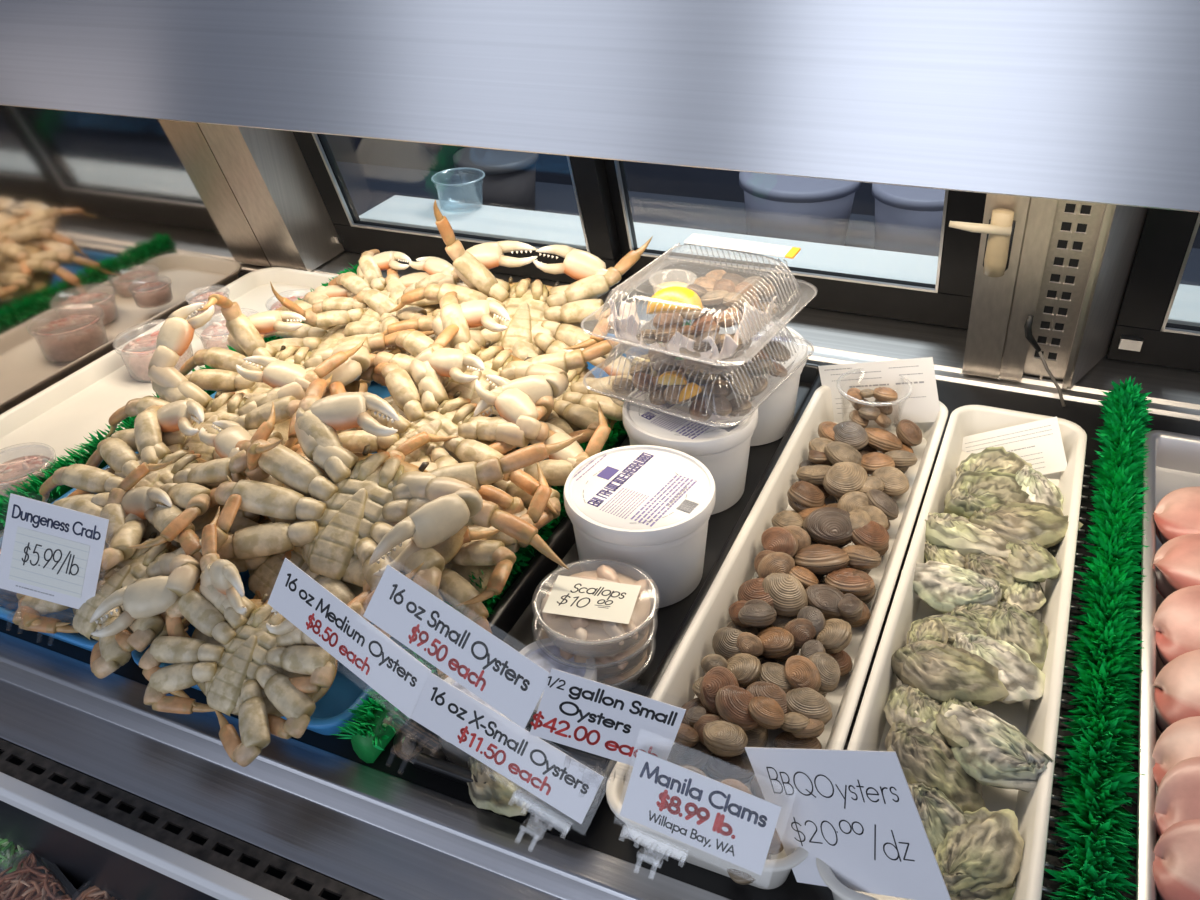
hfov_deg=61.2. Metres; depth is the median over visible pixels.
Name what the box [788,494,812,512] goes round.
clam
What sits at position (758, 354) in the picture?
clam
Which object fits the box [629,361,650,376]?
clam
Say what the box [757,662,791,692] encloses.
clam
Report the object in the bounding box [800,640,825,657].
clam
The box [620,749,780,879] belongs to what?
price card
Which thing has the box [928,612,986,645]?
oyster
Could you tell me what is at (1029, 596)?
oyster
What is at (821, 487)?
clam
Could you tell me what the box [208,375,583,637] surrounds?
crab
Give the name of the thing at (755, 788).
clam
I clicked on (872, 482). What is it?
clam
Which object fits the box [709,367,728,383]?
clam
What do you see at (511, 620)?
tray
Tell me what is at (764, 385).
clam
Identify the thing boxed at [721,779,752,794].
clam
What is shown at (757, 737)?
clam
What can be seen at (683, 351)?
clam
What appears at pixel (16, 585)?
print
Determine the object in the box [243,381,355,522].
crab
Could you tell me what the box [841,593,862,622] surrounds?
clam
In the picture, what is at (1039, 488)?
oyster
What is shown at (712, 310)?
clam
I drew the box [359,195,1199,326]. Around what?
countertop
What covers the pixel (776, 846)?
clam
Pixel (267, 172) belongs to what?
metal post
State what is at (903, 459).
clam
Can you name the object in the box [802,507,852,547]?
clam
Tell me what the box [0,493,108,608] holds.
price card
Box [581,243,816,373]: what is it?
box
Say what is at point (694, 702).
clam
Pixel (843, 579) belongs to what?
clam
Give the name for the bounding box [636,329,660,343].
clam
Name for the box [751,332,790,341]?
print
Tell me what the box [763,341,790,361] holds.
clam
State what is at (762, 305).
clam
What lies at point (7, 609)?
tray
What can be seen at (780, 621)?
clam
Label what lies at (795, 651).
clam
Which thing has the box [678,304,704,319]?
clam
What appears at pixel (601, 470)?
print
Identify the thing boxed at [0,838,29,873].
box
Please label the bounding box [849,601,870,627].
clam
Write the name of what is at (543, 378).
crab
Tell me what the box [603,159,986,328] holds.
window frame
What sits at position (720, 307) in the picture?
clam
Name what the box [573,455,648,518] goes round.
print
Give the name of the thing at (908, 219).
bucket
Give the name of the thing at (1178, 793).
fish fillet
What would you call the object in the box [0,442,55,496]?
tub
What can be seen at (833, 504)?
clam
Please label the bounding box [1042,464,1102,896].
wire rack
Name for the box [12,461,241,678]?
crab
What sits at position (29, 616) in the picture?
crab
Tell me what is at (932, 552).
oyster
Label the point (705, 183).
wall
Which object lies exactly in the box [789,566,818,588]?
clam
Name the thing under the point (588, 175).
window frame
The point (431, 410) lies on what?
crab
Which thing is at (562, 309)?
crab
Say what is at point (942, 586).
oyster
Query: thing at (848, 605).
clam
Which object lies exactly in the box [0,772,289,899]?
trim
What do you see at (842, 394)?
cup
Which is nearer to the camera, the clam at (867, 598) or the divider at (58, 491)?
the clam at (867, 598)
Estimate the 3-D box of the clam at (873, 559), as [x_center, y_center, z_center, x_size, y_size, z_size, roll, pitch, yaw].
[0.272,0.112,1.060,0.041,0.032,0.041,3,34,10]
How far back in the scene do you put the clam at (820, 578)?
1.06 m
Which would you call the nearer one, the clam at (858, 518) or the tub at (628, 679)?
the tub at (628, 679)
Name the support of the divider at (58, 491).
on the deck
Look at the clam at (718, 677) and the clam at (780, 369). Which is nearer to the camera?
the clam at (718, 677)
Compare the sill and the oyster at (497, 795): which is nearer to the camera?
the oyster at (497, 795)
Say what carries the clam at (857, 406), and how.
in the cup at (842, 394)
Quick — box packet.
[684,234,800,258]
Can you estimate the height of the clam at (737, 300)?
0.017 m
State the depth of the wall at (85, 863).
0.94 m
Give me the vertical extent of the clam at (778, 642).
0.027 m
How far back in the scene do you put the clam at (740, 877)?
0.78 m
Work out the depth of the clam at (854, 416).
1.26 m
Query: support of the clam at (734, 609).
on the clam at (753, 630)
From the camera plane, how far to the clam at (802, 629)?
0.96 m
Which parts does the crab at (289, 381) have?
leg, leg, leg, leg, leg, leg, leg, leg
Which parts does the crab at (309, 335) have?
leg, leg, leg, leg, leg, leg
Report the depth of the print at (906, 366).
1.29 m
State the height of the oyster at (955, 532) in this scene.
0.048 m
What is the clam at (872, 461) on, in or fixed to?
in the tray at (674, 688)
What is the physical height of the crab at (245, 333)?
0.171 m
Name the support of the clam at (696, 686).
in the tray at (674, 688)
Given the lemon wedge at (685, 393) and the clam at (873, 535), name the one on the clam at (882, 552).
the clam at (873, 535)
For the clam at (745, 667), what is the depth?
0.92 m
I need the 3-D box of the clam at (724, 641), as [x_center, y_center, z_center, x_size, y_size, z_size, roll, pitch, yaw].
[0.125,0.185,0.961,0.032,0.027,0.040,-20,36,-23]
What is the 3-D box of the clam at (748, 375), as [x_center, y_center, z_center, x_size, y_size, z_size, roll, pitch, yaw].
[0.167,-0.091,1.197,0.031,0.020,0.030,5,34,13]
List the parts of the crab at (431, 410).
leg, leg, leg, leg, leg, leg, leg, leg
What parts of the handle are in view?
lever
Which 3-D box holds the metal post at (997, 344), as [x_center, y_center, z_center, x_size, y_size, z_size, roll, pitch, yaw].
[0.582,-0.319,1.253,0.182,0.532,0.345,12,36,22]
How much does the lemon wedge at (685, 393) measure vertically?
0.016 m
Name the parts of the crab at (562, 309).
leg, leg, leg, leg, leg, leg, leg, leg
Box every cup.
[431,167,484,211]
[627,343,671,377]
[649,270,696,293]
[836,368,911,431]
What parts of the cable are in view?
cord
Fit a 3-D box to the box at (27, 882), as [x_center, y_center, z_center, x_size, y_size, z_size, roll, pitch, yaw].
[-0.544,0.441,0.960,0.108,0.068,0.084,23,41,34]
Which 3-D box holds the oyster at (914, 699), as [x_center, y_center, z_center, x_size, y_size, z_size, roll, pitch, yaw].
[0.284,0.240,0.871,0.062,0.030,0.062,16,38,27]
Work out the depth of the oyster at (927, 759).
0.83 m
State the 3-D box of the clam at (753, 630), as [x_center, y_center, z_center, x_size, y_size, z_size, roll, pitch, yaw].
[0.140,0.184,0.996,0.037,0.024,0.034,15,37,25]
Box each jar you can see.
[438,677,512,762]
[520,638,596,727]
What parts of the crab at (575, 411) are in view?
leg, leg, leg, leg, leg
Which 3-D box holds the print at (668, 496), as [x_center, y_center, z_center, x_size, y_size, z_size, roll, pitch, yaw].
[0.065,0.050,1.028,0.024,0.001,0.090,18,39,30]
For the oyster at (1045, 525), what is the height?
0.049 m
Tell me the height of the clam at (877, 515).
0.022 m
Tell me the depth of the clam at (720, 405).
1.11 m
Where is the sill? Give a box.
[311,251,1199,420]
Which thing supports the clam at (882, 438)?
on the clam at (905, 447)
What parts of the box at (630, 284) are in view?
box lid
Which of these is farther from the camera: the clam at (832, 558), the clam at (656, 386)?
the clam at (656, 386)
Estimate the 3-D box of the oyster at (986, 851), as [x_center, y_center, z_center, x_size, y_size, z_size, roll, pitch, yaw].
[0.286,0.314,0.773,0.061,0.045,0.092,14,37,24]
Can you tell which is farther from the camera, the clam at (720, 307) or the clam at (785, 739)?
the clam at (720, 307)
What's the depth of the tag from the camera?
1.22 m
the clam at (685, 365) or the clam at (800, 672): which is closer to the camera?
the clam at (800, 672)
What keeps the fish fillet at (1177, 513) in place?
in the pan
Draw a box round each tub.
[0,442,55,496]
[0,530,18,602]
[114,319,193,380]
[185,285,229,316]
[196,308,251,348]
[265,289,310,310]
[532,558,659,690]
[564,445,715,608]
[622,380,757,514]
[684,321,807,445]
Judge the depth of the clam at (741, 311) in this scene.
1.14 m
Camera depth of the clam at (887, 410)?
1.27 m
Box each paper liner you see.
[607,297,666,352]
[665,296,778,362]
[682,395,750,423]
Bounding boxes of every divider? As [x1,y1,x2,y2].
[0,261,358,536]
[331,320,691,762]
[1044,375,1153,899]
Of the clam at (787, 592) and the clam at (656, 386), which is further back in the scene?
the clam at (656, 386)
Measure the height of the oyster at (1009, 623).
0.034 m
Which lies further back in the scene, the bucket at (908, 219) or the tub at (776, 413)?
the bucket at (908, 219)
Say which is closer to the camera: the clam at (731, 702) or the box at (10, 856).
the clam at (731, 702)
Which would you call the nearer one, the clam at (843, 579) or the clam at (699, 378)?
the clam at (843, 579)
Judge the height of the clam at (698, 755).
0.020 m
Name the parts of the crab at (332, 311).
leg, leg, leg, leg, leg, leg, leg, leg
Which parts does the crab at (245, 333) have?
leg, leg, leg, leg, leg, leg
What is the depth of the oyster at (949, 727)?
0.86 m
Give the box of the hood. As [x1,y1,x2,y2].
[0,0,1199,211]
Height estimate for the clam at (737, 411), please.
0.021 m
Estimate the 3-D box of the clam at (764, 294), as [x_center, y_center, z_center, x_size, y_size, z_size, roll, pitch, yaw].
[0.194,-0.187,1.196,0.027,0.021,0.028,-26,39,-31]
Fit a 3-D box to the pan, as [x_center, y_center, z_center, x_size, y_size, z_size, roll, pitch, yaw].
[0.626,0.201,0.913,0.260,0.045,0.720,12,36,22]
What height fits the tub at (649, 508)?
0.112 m
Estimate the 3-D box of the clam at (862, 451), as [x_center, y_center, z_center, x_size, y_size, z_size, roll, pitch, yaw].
[0.317,0.011,1.245,0.036,0.023,0.038,-27,40,-32]
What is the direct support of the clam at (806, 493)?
in the tray at (674, 688)
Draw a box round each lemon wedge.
[646,286,702,313]
[658,371,686,385]
[679,382,701,401]
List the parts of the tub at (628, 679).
scallop tub, scallop tub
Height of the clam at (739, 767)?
0.023 m
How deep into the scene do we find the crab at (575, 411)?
1.29 m
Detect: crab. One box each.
[0,400,275,572]
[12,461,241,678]
[16,459,260,637]
[67,303,366,520]
[138,506,423,766]
[159,294,434,398]
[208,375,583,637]
[214,438,499,605]
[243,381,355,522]
[253,431,551,679]
[261,285,405,391]
[270,249,460,337]
[291,324,557,514]
[328,261,468,385]
[356,291,618,453]
[377,397,610,529]
[381,200,652,377]
[479,321,635,444]
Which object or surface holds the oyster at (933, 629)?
in the tray at (1038, 720)
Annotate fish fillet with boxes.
[1152,716,1199,787]
[1153,533,1199,598]
[1153,585,1199,665]
[1153,649,1199,732]
[1153,756,1199,837]
[1153,819,1199,899]
[1154,486,1199,544]
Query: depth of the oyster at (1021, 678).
0.91 m
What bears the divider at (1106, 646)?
on the deck
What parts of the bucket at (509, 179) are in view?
lid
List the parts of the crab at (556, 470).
leg, leg, leg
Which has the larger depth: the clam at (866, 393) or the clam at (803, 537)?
the clam at (866, 393)
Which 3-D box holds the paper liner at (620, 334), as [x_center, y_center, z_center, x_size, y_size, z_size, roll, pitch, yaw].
[0.038,-0.145,1.138,0.048,0.055,0.096,-14,35,-16]
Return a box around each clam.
[612,377,634,393]
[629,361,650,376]
[631,372,652,390]
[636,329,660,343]
[646,375,667,392]
[648,342,666,357]
[649,389,667,404]
[650,353,677,375]
[652,312,682,328]
[654,324,679,342]
[663,383,691,404]
[667,741,711,769]
[674,723,698,746]
[676,360,683,369]
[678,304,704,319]
[679,325,694,335]
[679,334,700,358]
[681,698,719,728]
[682,766,706,776]
[683,358,711,369]
[685,364,714,383]
[686,706,706,725]
[687,284,707,297]
[689,386,706,400]
[689,397,711,421]
[692,313,717,327]
[692,331,719,352]
[692,677,702,699]
[693,276,715,293]
[694,321,719,336]
[694,714,723,747]
[699,666,738,714]
[700,290,728,305]
[701,654,727,672]
[702,305,716,315]
[703,720,747,756]
[704,384,727,397]
[705,270,726,279]
[705,394,731,415]
[705,752,754,783]
[706,380,732,395]
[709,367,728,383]
[712,627,741,659]
[713,279,734,292]
[714,299,738,314]
[715,351,734,364]
[715,685,758,730]
[716,307,741,327]
[717,334,742,351]
[721,273,744,286]
[721,292,750,308]
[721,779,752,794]
[723,363,746,378]
[727,621,758,634]
[727,653,760,687]
[727,854,770,883]
[729,600,749,627]
[730,373,752,396]
[730,398,751,416]
[732,333,751,350]
[733,350,747,364]
[734,282,756,303]
[736,309,743,326]
[736,632,763,656]
[737,578,773,607]
[738,603,776,627]
[739,296,759,309]
[742,365,754,378]
[743,276,766,294]
[744,599,772,620]
[744,725,767,753]
[746,346,769,360]
[746,359,772,375]
[746,681,787,713]
[748,696,783,728]
[749,377,767,396]
[750,776,764,799]
[754,550,773,573]
[756,627,794,658]
[756,658,778,681]
[757,284,774,299]
[757,552,794,577]
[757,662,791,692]
[759,302,777,314]
[761,527,798,557]
[762,573,807,616]
[762,649,798,661]
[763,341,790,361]
[768,361,787,377]
[768,615,796,627]
[768,828,783,854]
[771,510,802,527]
[773,731,821,748]
[780,712,809,732]
[783,618,815,648]
[784,525,810,548]
[784,655,820,690]
[786,687,832,724]
[787,481,824,507]
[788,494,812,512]
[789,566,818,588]
[792,719,823,738]
[793,544,849,575]
[796,465,821,481]
[797,606,825,635]
[798,507,822,520]
[799,460,821,467]
[799,565,823,583]
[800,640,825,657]
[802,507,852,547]
[805,465,831,485]
[805,584,843,618]
[808,449,828,463]
[808,652,839,691]
[809,437,835,465]
[815,479,829,498]
[815,618,851,653]
[817,690,826,696]
[818,421,835,440]
[823,462,867,498]
[824,568,874,596]
[825,441,861,465]
[825,503,837,507]
[825,648,852,676]
[833,421,868,449]
[837,491,871,511]
[838,596,863,617]
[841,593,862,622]
[842,545,880,569]
[846,558,870,573]
[847,388,863,403]
[849,410,868,427]
[849,509,870,529]
[849,587,875,603]
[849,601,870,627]
[851,521,888,550]
[852,399,870,409]
[852,570,870,591]
[858,406,880,419]
[858,449,869,455]
[859,506,887,527]
[860,389,873,397]
[860,476,884,492]
[861,452,894,474]
[863,438,876,452]
[865,427,901,451]
[866,489,898,519]
[872,466,909,495]
[873,387,897,402]
[874,399,892,414]
[874,413,891,427]
[877,544,888,556]
[883,441,913,453]
[885,450,917,467]
[894,461,908,472]
[896,419,922,445]
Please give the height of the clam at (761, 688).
0.027 m
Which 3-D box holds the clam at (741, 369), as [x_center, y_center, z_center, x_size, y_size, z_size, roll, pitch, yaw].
[0.157,-0.090,1.174,0.030,0.019,0.028,-17,35,-20]
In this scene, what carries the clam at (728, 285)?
in the box at (630, 284)
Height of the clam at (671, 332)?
0.024 m
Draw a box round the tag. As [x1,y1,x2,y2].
[962,417,1066,474]
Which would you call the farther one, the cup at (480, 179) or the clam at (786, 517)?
the cup at (480, 179)
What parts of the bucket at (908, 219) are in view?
lid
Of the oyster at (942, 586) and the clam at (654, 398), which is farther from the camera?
the clam at (654, 398)
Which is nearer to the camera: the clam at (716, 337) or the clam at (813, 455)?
the clam at (716, 337)
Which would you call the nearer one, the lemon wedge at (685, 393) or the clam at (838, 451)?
the lemon wedge at (685, 393)
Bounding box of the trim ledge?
[0,632,730,899]
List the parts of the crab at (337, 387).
leg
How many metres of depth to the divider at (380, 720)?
0.91 m
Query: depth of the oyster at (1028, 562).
1.02 m
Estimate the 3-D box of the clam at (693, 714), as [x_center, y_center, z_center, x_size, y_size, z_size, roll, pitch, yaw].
[0.085,0.234,0.891,0.020,0.015,0.021,24,42,35]
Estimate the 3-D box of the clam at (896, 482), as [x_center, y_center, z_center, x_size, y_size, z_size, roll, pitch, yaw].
[0.335,0.036,1.171,0.038,0.026,0.038,-12,34,-13]
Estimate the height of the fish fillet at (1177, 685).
0.065 m
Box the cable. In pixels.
[1024,315,1064,406]
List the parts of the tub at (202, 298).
lid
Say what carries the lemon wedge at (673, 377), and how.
in the box at (621, 347)
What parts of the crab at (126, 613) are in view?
leg, leg, leg, leg, leg, leg, leg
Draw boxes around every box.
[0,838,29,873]
[0,850,82,899]
[75,886,116,899]
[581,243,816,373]
[583,317,813,431]
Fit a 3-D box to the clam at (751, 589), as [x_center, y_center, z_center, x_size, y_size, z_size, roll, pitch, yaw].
[0.160,0.147,1.017,0.043,0.026,0.042,0,33,6]
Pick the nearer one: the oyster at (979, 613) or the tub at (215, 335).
the oyster at (979, 613)
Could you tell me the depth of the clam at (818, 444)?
1.22 m
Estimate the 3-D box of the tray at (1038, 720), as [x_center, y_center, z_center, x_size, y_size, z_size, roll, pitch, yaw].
[0.369,0.161,0.991,0.155,0.052,0.728,12,36,22]
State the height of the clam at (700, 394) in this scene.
0.020 m
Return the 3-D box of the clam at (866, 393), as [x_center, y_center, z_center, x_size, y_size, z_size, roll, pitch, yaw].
[0.335,-0.071,1.269,0.020,0.014,0.021,-13,34,-14]
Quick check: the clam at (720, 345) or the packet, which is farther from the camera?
the packet
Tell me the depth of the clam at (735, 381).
1.14 m
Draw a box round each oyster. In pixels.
[467,756,530,816]
[884,684,940,734]
[885,720,985,811]
[891,640,1008,705]
[901,560,1001,613]
[903,686,945,740]
[907,617,947,643]
[908,783,967,851]
[924,540,965,568]
[925,512,1010,557]
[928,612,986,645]
[933,807,1023,897]
[935,697,978,746]
[944,471,1028,518]
[944,704,1054,791]
[950,601,1011,631]
[951,877,1015,899]
[953,632,1044,703]
[956,446,1031,478]
[964,553,1016,601]
[968,500,1082,547]
[985,601,1047,670]
[1004,581,1045,612]
[1006,539,1059,582]
[1015,465,1062,510]
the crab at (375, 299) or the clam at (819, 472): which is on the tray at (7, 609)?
the crab at (375, 299)
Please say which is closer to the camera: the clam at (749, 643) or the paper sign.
the clam at (749, 643)
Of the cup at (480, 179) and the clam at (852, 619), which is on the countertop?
the cup at (480, 179)
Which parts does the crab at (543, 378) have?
leg, leg, leg, leg, leg, leg, leg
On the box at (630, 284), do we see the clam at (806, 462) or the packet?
the packet
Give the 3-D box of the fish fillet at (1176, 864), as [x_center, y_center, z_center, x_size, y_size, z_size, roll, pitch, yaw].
[0.483,0.325,0.705,0.183,0.069,0.110,15,37,26]
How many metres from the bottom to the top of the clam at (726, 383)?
0.023 m
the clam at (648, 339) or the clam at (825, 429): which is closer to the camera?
the clam at (648, 339)
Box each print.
[16,585,53,595]
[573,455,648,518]
[583,470,686,522]
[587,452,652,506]
[631,475,696,526]
[635,391,690,430]
[641,383,708,419]
[676,414,729,438]
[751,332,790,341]
[824,366,925,413]
[965,425,1052,468]
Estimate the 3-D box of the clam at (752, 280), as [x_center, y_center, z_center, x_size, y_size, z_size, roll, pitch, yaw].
[0.176,-0.190,1.171,0.027,0.019,0.027,-24,38,-28]
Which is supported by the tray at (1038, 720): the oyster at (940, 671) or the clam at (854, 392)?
the oyster at (940, 671)
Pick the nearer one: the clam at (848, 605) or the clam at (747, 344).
the clam at (848, 605)
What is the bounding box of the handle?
[949,208,1015,276]
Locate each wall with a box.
[0,800,217,899]
[325,134,1199,248]
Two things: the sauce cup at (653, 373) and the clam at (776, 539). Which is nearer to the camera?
the clam at (776, 539)
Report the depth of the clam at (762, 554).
1.06 m
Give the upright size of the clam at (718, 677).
0.028 m
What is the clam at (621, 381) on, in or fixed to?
in the box at (621, 347)
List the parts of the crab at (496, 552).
leg, leg, leg, leg, leg, leg, leg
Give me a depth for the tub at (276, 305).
1.70 m
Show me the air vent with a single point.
(284, 887)
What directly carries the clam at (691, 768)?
in the tray at (674, 688)
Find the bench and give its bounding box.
[336,161,1199,285]
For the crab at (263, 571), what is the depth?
1.03 m
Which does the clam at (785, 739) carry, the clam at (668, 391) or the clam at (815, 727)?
the clam at (815, 727)
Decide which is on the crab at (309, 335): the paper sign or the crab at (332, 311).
the crab at (332, 311)
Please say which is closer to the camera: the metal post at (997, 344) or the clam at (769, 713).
the clam at (769, 713)
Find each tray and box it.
[0,267,334,464]
[0,381,390,651]
[132,333,650,734]
[393,361,824,824]
[606,385,947,888]
[816,405,1086,899]
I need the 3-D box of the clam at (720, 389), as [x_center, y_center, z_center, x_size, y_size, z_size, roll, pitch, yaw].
[0.130,-0.065,1.139,0.030,0.016,0.026,-15,35,-17]
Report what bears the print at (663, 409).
on the tub at (724, 451)
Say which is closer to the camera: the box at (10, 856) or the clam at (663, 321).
the box at (10, 856)
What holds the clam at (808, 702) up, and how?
on the clam
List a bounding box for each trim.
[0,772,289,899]
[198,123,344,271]
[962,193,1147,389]
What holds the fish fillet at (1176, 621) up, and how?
in the pan
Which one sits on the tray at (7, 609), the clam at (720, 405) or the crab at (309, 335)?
the crab at (309, 335)
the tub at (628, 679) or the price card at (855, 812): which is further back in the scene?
the tub at (628, 679)
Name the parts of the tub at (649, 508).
lid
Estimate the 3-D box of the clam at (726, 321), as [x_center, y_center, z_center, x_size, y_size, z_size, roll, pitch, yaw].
[0.142,-0.146,1.123,0.031,0.024,0.031,-28,40,-32]
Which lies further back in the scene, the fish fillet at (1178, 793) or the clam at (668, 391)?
the clam at (668, 391)
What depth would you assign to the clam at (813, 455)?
1.21 m
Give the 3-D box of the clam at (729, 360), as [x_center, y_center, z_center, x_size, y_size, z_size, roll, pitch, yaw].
[0.143,-0.111,1.208,0.032,0.019,0.031,-23,38,-28]
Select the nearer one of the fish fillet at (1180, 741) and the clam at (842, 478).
the fish fillet at (1180, 741)
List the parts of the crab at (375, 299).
leg, leg, leg, leg, leg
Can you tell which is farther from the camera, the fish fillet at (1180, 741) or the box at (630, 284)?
the box at (630, 284)
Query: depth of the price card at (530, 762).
0.80 m
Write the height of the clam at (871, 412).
0.020 m
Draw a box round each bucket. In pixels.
[453,147,538,210]
[739,171,860,245]
[872,183,944,255]
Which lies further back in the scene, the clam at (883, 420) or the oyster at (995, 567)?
the clam at (883, 420)
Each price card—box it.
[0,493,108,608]
[267,558,431,718]
[363,565,549,728]
[403,672,603,851]
[530,668,685,801]
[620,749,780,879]
[745,747,950,899]
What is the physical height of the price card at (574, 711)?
0.114 m
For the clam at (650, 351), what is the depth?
1.22 m
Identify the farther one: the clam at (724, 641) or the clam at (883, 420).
the clam at (883, 420)
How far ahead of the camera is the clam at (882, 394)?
1.25 m
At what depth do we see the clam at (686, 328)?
1.13 m
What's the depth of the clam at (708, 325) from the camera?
1.11 m
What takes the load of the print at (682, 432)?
on the tub at (724, 451)
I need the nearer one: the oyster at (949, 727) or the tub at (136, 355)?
the oyster at (949, 727)
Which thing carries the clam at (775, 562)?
on the clam at (762, 554)
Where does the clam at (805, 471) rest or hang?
on the clam at (821, 487)
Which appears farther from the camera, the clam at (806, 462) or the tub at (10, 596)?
the clam at (806, 462)
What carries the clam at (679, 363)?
in the box at (621, 347)
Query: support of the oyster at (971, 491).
on the tray at (1038, 720)
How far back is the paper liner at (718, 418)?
1.13 m
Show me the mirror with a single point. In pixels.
(108, 223)
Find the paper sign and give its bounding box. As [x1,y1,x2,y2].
[818,357,939,424]
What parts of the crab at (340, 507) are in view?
leg, leg, leg, leg, leg, leg, leg, leg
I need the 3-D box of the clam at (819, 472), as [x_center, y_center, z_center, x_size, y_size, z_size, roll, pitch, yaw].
[0.259,0.029,1.189,0.040,0.024,0.034,27,43,37]
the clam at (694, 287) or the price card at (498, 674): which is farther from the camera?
the clam at (694, 287)
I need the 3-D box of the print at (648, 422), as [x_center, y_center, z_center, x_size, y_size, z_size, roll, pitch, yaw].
[0.073,-0.053,1.186,0.054,0.001,0.118,-13,34,-14]
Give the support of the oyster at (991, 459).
on the tray at (1038, 720)
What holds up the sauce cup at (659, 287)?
in the box at (630, 284)
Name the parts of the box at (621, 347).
box lid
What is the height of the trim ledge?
0.046 m
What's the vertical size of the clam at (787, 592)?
0.034 m
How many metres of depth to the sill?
1.49 m
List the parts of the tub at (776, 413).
lid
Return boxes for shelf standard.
[1024,200,1101,378]
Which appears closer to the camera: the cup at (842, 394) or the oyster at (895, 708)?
the oyster at (895, 708)
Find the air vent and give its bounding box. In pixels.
[0,739,379,899]
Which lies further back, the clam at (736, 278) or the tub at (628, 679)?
the clam at (736, 278)
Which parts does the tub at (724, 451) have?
lid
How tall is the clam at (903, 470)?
0.023 m
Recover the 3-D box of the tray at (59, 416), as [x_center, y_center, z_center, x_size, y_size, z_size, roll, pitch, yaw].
[-0.693,-0.086,1.487,0.203,0.028,0.855,12,36,22]
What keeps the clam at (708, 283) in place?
in the box at (630, 284)
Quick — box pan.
[1136,430,1199,899]
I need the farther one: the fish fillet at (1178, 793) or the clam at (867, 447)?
the clam at (867, 447)
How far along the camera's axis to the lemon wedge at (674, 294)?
1.10 m
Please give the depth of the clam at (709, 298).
1.14 m
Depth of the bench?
3.15 m
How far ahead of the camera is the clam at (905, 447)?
1.24 m
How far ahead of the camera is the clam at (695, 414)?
1.12 m
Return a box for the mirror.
[0,105,270,413]
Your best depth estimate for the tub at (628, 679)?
0.93 m
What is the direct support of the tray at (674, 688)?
on the deck
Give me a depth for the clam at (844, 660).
0.95 m
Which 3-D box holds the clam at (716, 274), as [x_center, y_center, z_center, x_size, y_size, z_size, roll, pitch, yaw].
[0.137,-0.201,1.191,0.031,0.018,0.030,-14,35,-16]
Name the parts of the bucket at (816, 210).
lid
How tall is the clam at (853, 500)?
0.024 m
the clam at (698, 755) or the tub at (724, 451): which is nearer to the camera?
the clam at (698, 755)
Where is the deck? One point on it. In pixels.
(603, 831)
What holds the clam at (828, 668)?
on the clam at (822, 693)
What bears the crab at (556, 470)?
in the tray at (345, 691)
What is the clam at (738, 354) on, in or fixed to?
in the box at (621, 347)
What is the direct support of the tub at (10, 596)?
on the tray at (7, 609)
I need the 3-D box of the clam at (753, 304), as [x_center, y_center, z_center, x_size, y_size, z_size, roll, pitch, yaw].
[0.168,-0.170,1.157,0.031,0.021,0.030,-15,35,-18]
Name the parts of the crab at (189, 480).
leg, leg, leg, leg, leg, leg, leg, leg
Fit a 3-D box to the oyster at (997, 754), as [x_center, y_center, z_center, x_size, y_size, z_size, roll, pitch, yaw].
[0.322,0.248,0.839,0.056,0.040,0.098,-22,37,-26]
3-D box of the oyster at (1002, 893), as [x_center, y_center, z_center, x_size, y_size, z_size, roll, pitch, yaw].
[0.275,0.328,0.763,0.078,0.031,0.048,-12,34,-13]
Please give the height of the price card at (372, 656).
0.092 m
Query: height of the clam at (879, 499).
0.028 m
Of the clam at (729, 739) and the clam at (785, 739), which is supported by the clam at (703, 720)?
the clam at (729, 739)
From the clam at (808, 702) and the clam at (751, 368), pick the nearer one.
the clam at (808, 702)
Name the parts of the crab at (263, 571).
leg, leg, leg, leg, leg, leg, leg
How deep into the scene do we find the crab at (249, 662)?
0.92 m
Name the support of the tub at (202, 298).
on the tray at (59, 416)
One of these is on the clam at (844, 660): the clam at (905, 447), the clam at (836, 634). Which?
the clam at (836, 634)
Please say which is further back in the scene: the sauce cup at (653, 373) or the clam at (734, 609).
the sauce cup at (653, 373)
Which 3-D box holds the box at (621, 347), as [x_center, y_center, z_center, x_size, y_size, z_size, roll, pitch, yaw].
[0.119,-0.108,1.202,0.208,0.072,0.232,18,39,30]
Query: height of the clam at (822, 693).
0.022 m
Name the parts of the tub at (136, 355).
lid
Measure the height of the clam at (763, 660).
0.019 m
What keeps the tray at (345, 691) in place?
on the deck
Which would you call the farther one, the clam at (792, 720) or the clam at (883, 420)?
the clam at (883, 420)
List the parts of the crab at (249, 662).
leg, leg, leg, leg, leg, leg, leg, leg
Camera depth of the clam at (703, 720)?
0.88 m
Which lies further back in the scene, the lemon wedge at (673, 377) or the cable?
the cable
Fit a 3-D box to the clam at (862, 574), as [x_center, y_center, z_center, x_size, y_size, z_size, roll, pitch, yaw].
[0.261,0.133,1.021,0.026,0.016,0.024,17,38,28]
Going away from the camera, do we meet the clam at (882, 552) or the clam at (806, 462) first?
the clam at (882, 552)
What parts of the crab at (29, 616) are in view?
leg, leg, leg, leg, leg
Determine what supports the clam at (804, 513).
on the clam
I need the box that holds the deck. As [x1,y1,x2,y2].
[0,329,1199,899]
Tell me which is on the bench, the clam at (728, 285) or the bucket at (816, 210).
the bucket at (816, 210)
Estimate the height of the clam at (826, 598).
0.023 m
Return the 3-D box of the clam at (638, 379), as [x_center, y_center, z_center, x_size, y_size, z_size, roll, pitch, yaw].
[0.049,-0.078,1.166,0.028,0.016,0.027,25,43,36]
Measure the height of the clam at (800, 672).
0.022 m

